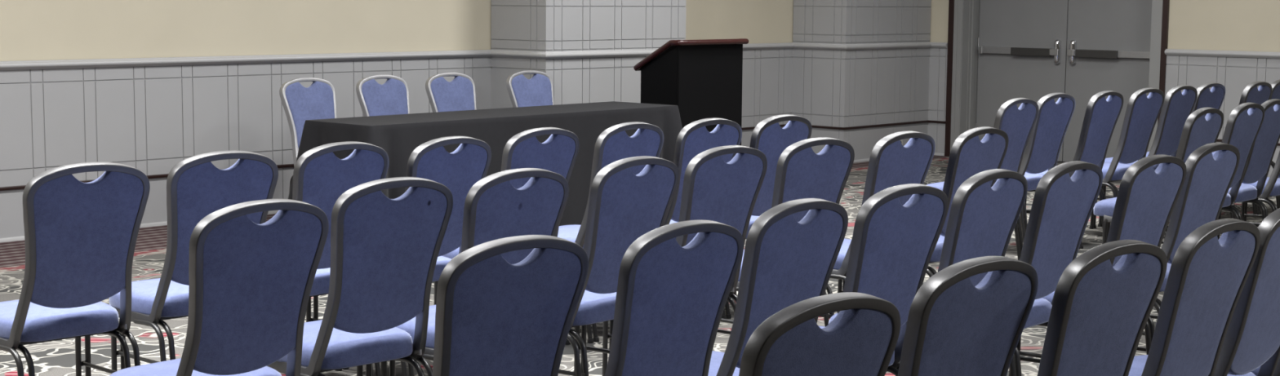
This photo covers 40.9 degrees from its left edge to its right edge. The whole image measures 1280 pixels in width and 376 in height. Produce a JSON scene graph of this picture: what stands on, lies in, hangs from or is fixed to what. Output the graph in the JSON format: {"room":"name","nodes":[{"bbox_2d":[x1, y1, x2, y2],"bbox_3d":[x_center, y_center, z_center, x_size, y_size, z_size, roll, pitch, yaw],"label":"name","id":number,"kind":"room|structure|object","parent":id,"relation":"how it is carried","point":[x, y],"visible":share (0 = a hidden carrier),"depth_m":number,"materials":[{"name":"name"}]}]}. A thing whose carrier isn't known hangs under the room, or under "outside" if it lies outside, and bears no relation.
{"room":"conference room","nodes":[
{"label":"conference room","id":0,"kind":"room"},
{"bbox_2d":[0,0,793,67],"bbox_3d":[-4.845,-1.217,9.158,0.200,3.300,21.669,6,9,42],"label":"wall","id":1,"kind":"structure","parent":0,"point":[30,29],"depth_m":11.62,"materials":[{"name":"beige paint"}]},
{"bbox_2d":[0,57,491,238],"bbox_3d":[-6.520,0.107,7.321,0.015,1.049,15.910,6,9,42],"label":"wainscoting","id":2,"kind":"structure","parent":1,"relation":"attached to","point":[149,120],"depth_m":11.04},
{"bbox_2d":[0,152,944,242],"bbox_3d":[-4.487,0.453,8.996,0.800,0.024,21.060,6,9,42],"label":"baseboard","id":3,"kind":"structure","parent":1,"relation":"attached to","point":[157,224],"depth_m":11.04,"materials":[{"name":"black wood"}]},
{"bbox_2d":[0,120,945,191],"bbox_3d":[-4.484,0.144,8.961,0.800,0.020,21.060,6,9,42],"label":"trim","id":4,"kind":"structure","parent":1,"relation":"attached to","point":[20,187],"depth_m":15.55,"materials":[{"name":"brown wood"}]},
{"bbox_2d":[0,42,947,70],"bbox_3d":[-4.478,-0.585,8.880,0.800,0.053,21.060,6,9,42],"label":"trim","id":5,"kind":"structure","parent":1,"relation":"attached to","point":[199,60],"depth_m":12.28,"materials":[{"name":"grey wood"}]},
{"bbox_2d":[491,57,544,108],"bbox_3d":[-0.920,-0.477,12.960,0.582,1.049,0.015,6,9,42],"label":"trim","id":6,"kind":"structure","parent":1,"relation":"attached to","point":[502,68],"depth_m":13.01,"materials":[{"name":"grey paint"}]},
{"bbox_2d":[491,0,545,52],"bbox_3d":[-0.906,-2.128,12.775,0.582,2.228,0.015,6,9,42],"label":"trim","id":7,"kind":"structure","parent":1,"relation":"attached to","point":[516,24],"depth_m":12.86,"materials":[{"name":"grey paint"}]},
{"bbox_2d":[741,48,792,146],"bbox_3d":[0.660,-0.705,15.113,0.015,1.049,2.194,6,9,42],"label":"trim","id":8,"kind":"structure","parent":1,"relation":"attached to","point":[767,73],"depth_m":15.60,"materials":[{"name":"grey paint"}]},
{"bbox_2d":[0,155,1276,375],"bbox_3d":[2.314,1.230,3.225,19.314,0.120,22.269,6,9,42],"label":"floor","id":9,"kind":"structure","parent":0,"point":[56,357],"depth_m":7.80,"materials":[{"name":"carpet"}]},
{"bbox_2d":[0,162,150,375],"bbox_3d":[-1.960,0.370,5.751,0.575,0.953,0.437,7,9,44],"label":"banquet chair","id":10,"kind":"object","parent":9,"relation":"on","point":[80,237],"visible":1,"depth_m":5.58,"materials":[{"name":"blue fabric"}]},
{"bbox_2d":[109,151,278,371],"bbox_3d":[-1.630,0.323,6.196,0.575,0.953,0.437,7,9,45],"label":"banquet chair","id":11,"kind":"object","parent":9,"relation":"on","point":[196,188],"visible":0.57,"depth_m":5.98,"materials":[{"name":"blue fabric"}]},
{"bbox_2d":[109,199,328,375],"bbox_3d":[-1.200,0.485,4.787,0.575,0.953,0.437,6,9,41],"label":"banquet chair","id":12,"kind":"object","parent":9,"relation":"on","point":[251,283],"visible":1,"depth_m":4.61,"materials":[{"name":"blue fabric"}]},
{"bbox_2d":[279,77,337,192],"bbox_3d":[-1.979,-0.224,11.054,0.575,0.953,0.437,6,8,41],"label":"banquet chair","id":13,"kind":"object","parent":9,"relation":"on","point":[300,104],"visible":0.49,"depth_m":11.10,"materials":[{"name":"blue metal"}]},
{"bbox_2d":[292,141,389,375],"bbox_3d":[-1.298,0.282,6.587,0.575,0.953,0.437,6,8,41],"label":"banquet chair","id":14,"kind":"object","parent":9,"relation":"on","point":[320,177],"visible":0.4,"depth_m":6.38,"materials":[{"name":"blue fabric"}]},
{"bbox_2d":[266,177,453,375],"bbox_3d":[-0.917,0.421,5.381,0.437,0.953,0.575,-6,9,-44],"label":"banquet chair","id":15,"kind":"object","parent":9,"relation":"on","point":[384,251],"visible":0.98,"depth_m":5.21,"materials":[{"name":"blue fabric"}]},
{"bbox_2d":[355,75,409,116],"bbox_3d":[-1.564,-0.271,11.505,0.575,0.953,0.437,6,9,42],"label":"banquet chair","id":16,"kind":"object","parent":9,"relation":"on","point":[391,97],"visible":0.44,"depth_m":11.58,"materials":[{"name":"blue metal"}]},
{"bbox_2d":[334,136,491,375],"bbox_3d":[-0.934,0.254,6.866,0.575,0.953,0.437,6,8,39],"label":"banquet chair","id":17,"kind":"object","parent":9,"relation":"on","point":[459,171],"visible":0.33,"depth_m":6.71,"materials":[{"name":"blue fabric"}]},
{"bbox_2d":[425,72,476,112],"bbox_3d":[-1.155,-0.316,11.934,0.575,0.953,0.437,7,9,43],"label":"banquet chair","id":18,"kind":"object","parent":9,"relation":"on","point":[459,94],"visible":0.39,"depth_m":12.02,"materials":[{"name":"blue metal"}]},
{"bbox_2d":[381,168,568,375],"bbox_3d":[-0.575,0.391,5.670,0.575,0.953,0.437,6,9,42],"label":"banquet chair","id":19,"kind":"object","parent":9,"relation":"on","point":[494,209],"visible":0.35,"depth_m":5.46,"materials":[{"name":"blue fabric"}]},
{"bbox_2d":[434,127,579,345],"bbox_3d":[-0.602,0.202,7.354,0.575,0.953,0.437,6,8,40],"label":"banquet chair","id":20,"kind":"object","parent":9,"relation":"on","point":[558,153],"visible":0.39,"depth_m":7.14,"materials":[{"name":"blue fabric"}]},
{"bbox_2d":[431,235,588,375],"bbox_3d":[-0.463,0.562,4.155,0.437,0.953,0.575,-6,9,-44],"label":"banquet chair","id":21,"kind":"object","parent":9,"relation":"on","point":[495,317],"visible":1,"depth_m":3.94,"materials":[{"name":"blue fabric"}]},
{"bbox_2d":[506,70,554,107],"bbox_3d":[-0.627,-0.361,12.374,0.575,0.953,0.437,7,9,44],"label":"banquet chair","id":22,"kind":"object","parent":9,"relation":"on","point":[538,91],"visible":0.4,"depth_m":12.46,"materials":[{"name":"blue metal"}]},
{"bbox_2d":[557,121,663,343],"bbox_3d":[-0.239,0.167,7.699,0.575,0.953,0.437,6,8,40],"label":"banquet chair","id":23,"kind":"object","parent":9,"relation":"on","point":[613,144],"visible":0.41,"depth_m":7.46,"materials":[{"name":"blue fabric"}]},
{"bbox_2d":[558,155,679,375],"bbox_3d":[-0.207,0.345,6.106,0.575,0.953,0.437,6,8,40],"label":"banquet chair","id":24,"kind":"object","parent":9,"relation":"on","point":[624,206],"visible":0.65,"depth_m":5.91,"materials":[{"name":"blue fabric"}]},
{"bbox_2d":[604,219,743,375],"bbox_3d":[-0.080,0.534,4.434,0.575,0.953,0.437,6,9,42],"label":"banquet chair","id":25,"kind":"object","parent":9,"relation":"on","point":[671,299],"visible":1,"depth_m":4.23,"materials":[{"name":"blue fabric"}]},
{"bbox_2d":[602,145,767,375],"bbox_3d":[0.139,0.295,6.580,0.575,0.953,0.437,7,9,44],"label":"banquet chair","id":26,"kind":"object","parent":9,"relation":"on","point":[714,189],"visible":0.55,"depth_m":6.38,"materials":[{"name":"blue fabric"}]},
{"bbox_2d":[633,38,748,145],"bbox_3d":[0.381,-0.507,12.696,0.466,1.190,0.808,6,9,42],"label":"lectern","id":27,"kind":"object","parent":9,"relation":"on","point":[701,77],"visible":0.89,"depth_m":12.46,"materials":[{"name":"black laminate"}]},
{"bbox_2d":[663,118,742,319],"bbox_3d":[0.127,0.137,7.995,0.575,0.953,0.437,6,9,42],"label":"banquet chair","id":28,"kind":"object","parent":9,"relation":"on","point":[694,139],"visible":0.36,"depth_m":7.74,"materials":[{"name":"blue fabric"}]},
{"bbox_2d":[733,114,812,296],"bbox_3d":[0.476,0.110,8.262,0.575,0.953,0.437,6,9,41],"label":"banquet chair","id":29,"kind":"object","parent":9,"relation":"on","point":[767,137],"visible":0.32,"depth_m":8.06,"materials":[{"name":"blue fabric"}]},
{"bbox_2d":[707,198,848,375],"bbox_3d":[0.242,0.484,4.905,0.575,0.953,0.437,6,8,41],"label":"banquet chair","id":30,"kind":"object","parent":9,"relation":"on","point":[787,261],"visible":0.75,"depth_m":4.67,"materials":[{"name":"blue fabric"}]},
{"bbox_2d":[720,137,854,326],"bbox_3d":[0.519,0.253,6.982,0.437,0.953,0.575,-6,9,-43],"label":"banquet chair","id":31,"kind":"object","parent":9,"relation":"on","point":[801,173],"visible":0.38,"depth_m":6.76,"materials":[{"name":"blue fabric"}]},
{"bbox_2d":[738,292,900,375],"bbox_3d":[0.163,0.650,3.416,0.437,0.953,0.575,-6,9,-45],"label":"banquet chair","id":32,"kind":"object","parent":9,"relation":"on","point":[861,340],"visible":1,"depth_m":3.17,"materials":[{"name":"blue fabric"}]},
{"bbox_2d":[830,131,935,313],"bbox_3d":[0.904,0.217,7.331,0.575,0.953,0.437,6,9,42],"label":"banquet chair","id":33,"kind":"object","parent":9,"relation":"on","point":[891,163],"visible":0.39,"depth_m":7.11,"materials":[{"name":"blue fabric"}]},
{"bbox_2d":[818,183,948,375],"bbox_3d":[0.595,0.442,5.308,0.575,0.953,0.437,7,9,43],"label":"banquet chair","id":34,"kind":"object","parent":9,"relation":"on","point":[893,244],"visible":0.6,"depth_m":5.10,"materials":[{"name":"blue fabric"}]},
{"bbox_2d":[828,168,1027,324],"bbox_3d":[0.942,0.394,5.763,0.575,0.953,0.437,6,8,40],"label":"banquet chair","id":35,"kind":"object","parent":9,"relation":"on","point":[983,219],"visible":0.5,"depth_m":5.54,"materials":[{"name":"blue fabric"}]},
{"bbox_2d":[922,126,1008,284],"bbox_3d":[1.271,0.191,7.596,0.575,0.953,0.437,6,8,41],"label":"banquet chair","id":36,"kind":"object","parent":9,"relation":"on","point":[970,156],"visible":0.39,"depth_m":7.35,"materials":[{"name":"blue fabric"}]},
{"bbox_2d":[897,255,1038,375],"bbox_3d":[0.539,0.600,3.892,0.437,0.953,0.575,-6,9,-44],"label":"banquet chair","id":37,"kind":"object","parent":9,"relation":"on","point":[955,327],"visible":1,"depth_m":3.65,"materials":[{"name":"blue fabric"}]},
{"bbox_2d":[926,97,1038,260],"bbox_3d":[1.910,-0.048,9.779,0.575,0.953,0.437,6,8,40],"label":"banquet chair","id":38,"kind":"object","parent":9,"relation":"on","point":[1018,123],"visible":0.38,"depth_m":9.63,"materials":[{"name":"blue fabric"}]},
{"bbox_2d":[1018,93,1075,244],"bbox_3d":[2.260,-0.108,10.343,0.575,0.953,0.437,6,9,42],"label":"banquet chair","id":39,"kind":"object","parent":9,"relation":"on","point":[1045,141],"visible":0.52,"depth_m":10.15,"materials":[{"name":"blue fabric"}]},
{"bbox_2d":[1009,160,1102,375],"bbox_3d":[1.272,0.363,6.063,0.575,0.953,0.437,6,8,40],"label":"banquet chair","id":40,"kind":"object","parent":9,"relation":"on","point":[1062,207],"visible":0.62,"depth_m":5.87,"materials":[{"name":"blue fabric"}]},
{"bbox_2d":[1019,90,1124,249],"bbox_3d":[2.628,-0.136,10.620,0.575,0.953,0.437,6,8,40],"label":"banquet chair","id":41,"kind":"object","parent":9,"relation":"on","point":[1101,116],"visible":0.59,"depth_m":10.43,"materials":[{"name":"blue fabric"}]},
{"bbox_2d":[1008,154,1186,375],"bbox_3d":[1.649,0.335,6.344,0.575,0.953,0.437,7,9,43],"label":"banquet chair","id":42,"kind":"object","parent":9,"relation":"on","point":[1147,197],"visible":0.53,"depth_m":6.13,"materials":[{"name":"blue fabric"}]},
{"bbox_2d":[1037,240,1167,375],"bbox_3d":[0.906,0.573,4.159,0.437,0.953,0.575,-6,9,-44],"label":"banquet chair","id":43,"kind":"object","parent":9,"relation":"on","point":[1100,312],"visible":1,"depth_m":3.93,"materials":[{"name":"blue fabric"}]},
{"bbox_2d":[1088,88,1164,229],"bbox_3d":[2.997,-0.177,11.015,0.575,0.953,0.437,6,9,42],"label":"banquet chair","id":44,"kind":"object","parent":9,"relation":"on","point":[1143,111],"visible":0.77,"depth_m":10.82,"materials":[{"name":"blue fabric"}]},
{"bbox_2d":[1097,84,1197,226],"bbox_3d":[3.335,-0.218,11.405,0.575,0.953,0.437,6,8,41],"label":"banquet chair","id":45,"kind":"object","parent":9,"relation":"on","point":[1177,106],"visible":0.58,"depth_m":11.21,"materials":[{"name":"blue fabric"}]},
{"bbox_2d":[1093,107,1223,244],"bbox_3d":[2.716,0.038,9.068,0.575,0.953,0.437,6,8,40],"label":"banquet chair","id":46,"kind":"object","parent":9,"relation":"on","point":[1199,130],"visible":0.42,"depth_m":8.87,"materials":[{"name":"blue fabric"}]},
{"bbox_2d":[1145,82,1225,157],"bbox_3d":[3.650,-0.258,11.789,0.575,0.953,0.437,6,9,42],"label":"banquet chair","id":47,"kind":"object","parent":9,"relation":"on","point":[1214,98],"visible":0.23,"depth_m":11.56,"materials":[{"name":"blue fabric"}]},
{"bbox_2d":[1142,142,1239,335],"bbox_3d":[2.034,0.277,6.886,0.575,0.953,0.437,6,9,42],"label":"banquet chair","id":48,"kind":"object","parent":9,"relation":"on","point":[1209,178],"visible":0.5,"depth_m":6.65,"materials":[{"name":"blue fabric"}]},
{"bbox_2d":[1141,218,1260,375],"bbox_3d":[1.272,0.532,4.554,0.575,0.953,0.437,6,9,43],"label":"banquet chair","id":49,"kind":"object","parent":9,"relation":"on","point":[1208,275],"visible":1,"depth_m":4.33,"materials":[{"name":"blue fabric"}]},
{"bbox_2d":[1128,208,1279,375],"bbox_3d":[1.585,0.496,4.899,0.575,0.953,0.437,6,9,42],"label":"banquet chair","id":50,"kind":"object","parent":9,"relation":"on","point":[1251,341],"visible":0.73,"depth_m":4.66,"materials":[{"name":"blue fabric"}]},
{"bbox_2d":[1163,102,1264,238],"bbox_3d":[3.096,-0.010,9.525,0.575,0.953,0.437,6,8,40],"label":"banquet chair","id":51,"kind":"object","parent":9,"relation":"on","point":[1243,126],"visible":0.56,"depth_m":9.37,"materials":[{"name":"blue fabric"}]},
{"bbox_2d":[1212,81,1272,218],"bbox_3d":[4.054,-0.281,12.021,0.575,0.953,0.437,6,9,42],"label":"banquet chair","id":52,"kind":"object","parent":9,"relation":"on","point":[1251,94],"visible":0.24,"depth_m":11.78,"materials":[{"name":"blue fabric"}]},
{"bbox_2d":[1217,151,1279,239],"bbox_3d":[3.698,-0.081,10.208,0.575,0.953,0.437,6,9,42],"label":"banquet chair","id":53,"kind":"object","parent":9,"relation":"on","point":[1272,186],"visible":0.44,"depth_m":10.01,"materials":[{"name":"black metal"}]},
{"bbox_2d":[1227,98,1279,226],"bbox_3d":[3.369,-0.047,9.880,0.575,0.953,0.437,6,8,41],"label":"banquet chair","id":54,"kind":"object","parent":9,"relation":"on","point":[1260,161],"visible":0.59,"depth_m":9.73,"materials":[{"name":"blue fabric"}]},
{"bbox_2d":[1250,357,1279,375],"bbox_3d":[1.905,0.458,5.261,0.575,0.953,0.437,6,9,42],"label":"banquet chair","id":55,"kind":"object","parent":9,"relation":"on","point":[1277,373],"visible":0.05,"depth_m":5.03,"materials":[{"name":"blue fabric"}]},
{"bbox_2d":[1257,79,1279,214],"bbox_3d":[4.354,-0.318,12.375,0.575,0.953,0.437,6,9,42],"label":"banquet chair","id":56,"kind":"object","parent":9,"relation":"on","point":[1275,85],"visible":0.2,"depth_m":12.08,"materials":[{"name":"blue fabric"}]},
{"bbox_2d":[927,0,1279,124],"bbox_3d":[9.396,-1.269,10.704,18.714,3.300,0.450,6,9,42],"label":"wall","id":57,"kind":"structure","parent":0,"point":[1237,25],"depth_m":14.54,"materials":[{"name":"beige paint"}]},
{"bbox_2d":[927,48,947,153],"bbox_3d":[2.856,-0.837,16.461,0.200,1.049,0.015,6,9,42],"label":"wall panel","id":58,"kind":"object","parent":57,"relation":"attached to","point":[938,56],"depth_m":16.45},
{"bbox_2d":[975,0,1068,161],"bbox_3d":[3.565,-1.339,16.084,0.929,2.126,0.119,6,9,42],"label":"door","id":59,"kind":"structure","parent":57,"relation":"in","point":[1022,44],"depth_m":16.11,"materials":[{"name":"metal"}]},
{"bbox_2d":[950,0,1163,151],"bbox_3d":[3.851,-1.341,15.690,2.094,2.240,0.340,6,9,42],"label":"door frame","id":60,"kind":"structure","parent":57,"relation":"attached to","point":[966,12],"depth_m":16.28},
{"bbox_2d":[944,0,1169,156],"bbox_3d":[3.748,-1.355,15.581,2.202,2.290,0.036,6,9,42],"label":"trim","id":61,"kind":"structure","parent":57,"relation":"attached to","point":[1166,3],"depth_m":16.27,"materials":[{"name":"brown wood"}]},
{"bbox_2d":[1062,0,1151,162],"bbox_3d":[4.262,-1.262,15.449,0.949,2.126,0.119,6,9,42],"label":"door","id":62,"kind":"structure","parent":57,"relation":"in","point":[1108,41],"depth_m":15.52,"materials":[{"name":"metal"}]},
{"bbox_2d":[1164,55,1279,178],"bbox_3d":[10.342,-0.010,9.649,15.700,1.049,0.015,6,9,42],"label":"wall panel","id":63,"kind":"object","parent":57,"relation":"attached to","point":[1234,73],"depth_m":14.52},
{"bbox_2d":[1164,48,1279,58],"bbox_3d":[10.329,-0.536,9.572,15.700,0.053,0.043,6,9,42],"label":"trim","id":64,"kind":"structure","parent":57,"relation":"attached to","point":[1168,51],"depth_m":14.48,"materials":[{"name":"grey wood"}]},
{"bbox_3d":[2.100,-1.937,16.111,0.595,3.300,1.376,6,9,42],"label":"wall","id":65,"kind":"structure","parent":0,"visible":0},
{"bbox_2d":[791,48,844,154],"bbox_3d":[1.626,-0.765,15.723,0.582,1.049,0.015,6,9,42],"label":"trim","id":66,"kind":"structure","parent":65,"relation":"attached to","point":[817,78],"depth_m":15.69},
{"bbox_2d":[792,0,845,44],"bbox_3d":[1.640,-2.416,15.537,0.582,2.228,0.015,6,9,42],"label":"trim","id":67,"kind":"structure","parent":65,"relation":"attached to","point":[815,21],"depth_m":15.63,"materials":[{"name":"grey paint"}]},
{"bbox_2d":[842,48,929,159],"bbox_3d":[2.306,-0.793,16.023,0.015,1.049,1.378,6,9,42],"label":"wall panel","id":68,"kind":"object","parent":65,"relation":"attached to","point":[882,86],"depth_m":15.94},
{"bbox_2d":[844,0,931,44],"bbox_3d":[2.320,-2.444,15.838,0.015,2.228,1.378,6,9,42],"label":"wall panel","id":69,"kind":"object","parent":65,"relation":"attached to","point":[866,21],"depth_m":15.91,"materials":[{"name":"grey paint"}]},
{"bbox_3d":[-0.388,-1.655,13.410,0.595,3.300,1.546,6,9,42],"label":"wall pillar","id":70,"kind":"structure","parent":0,"visible":0},
{"bbox_2d":[544,56,647,105],"bbox_3d":[-0.174,-0.512,13.332,0.015,1.049,1.574,6,9,42],"label":"trim","id":71,"kind":"structure","parent":70,"relation":"attached to","point":[608,79],"depth_m":13.10,"materials":[{"name":"grey paint"}]},
{"bbox_2d":[544,0,686,52],"bbox_3d":[-0.160,-2.163,13.147,0.015,2.228,1.574,6,9,42],"label":"wall","id":72,"kind":"structure","parent":70,"relation":"attached to","point":[570,25],"depth_m":13.19,"materials":[{"name":"grey paint"}]},
{"bbox_3d":[-0.870,-0.115,11.131,0.581,0.737,2.741,6,8,41],"label":"folding table","id":73,"kind":"object","parent":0,"visible":0},
{"bbox_2d":[288,101,682,226],"bbox_3d":[-0.863,-0.127,11.126,0.947,0.729,3.099,6,8,41],"label":"tablecloth","id":74,"kind":"object","parent":73,"relation":"on","point":[398,135],"visible":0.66,"depth_m":10.70,"materials":[{"name":"black fabric"}]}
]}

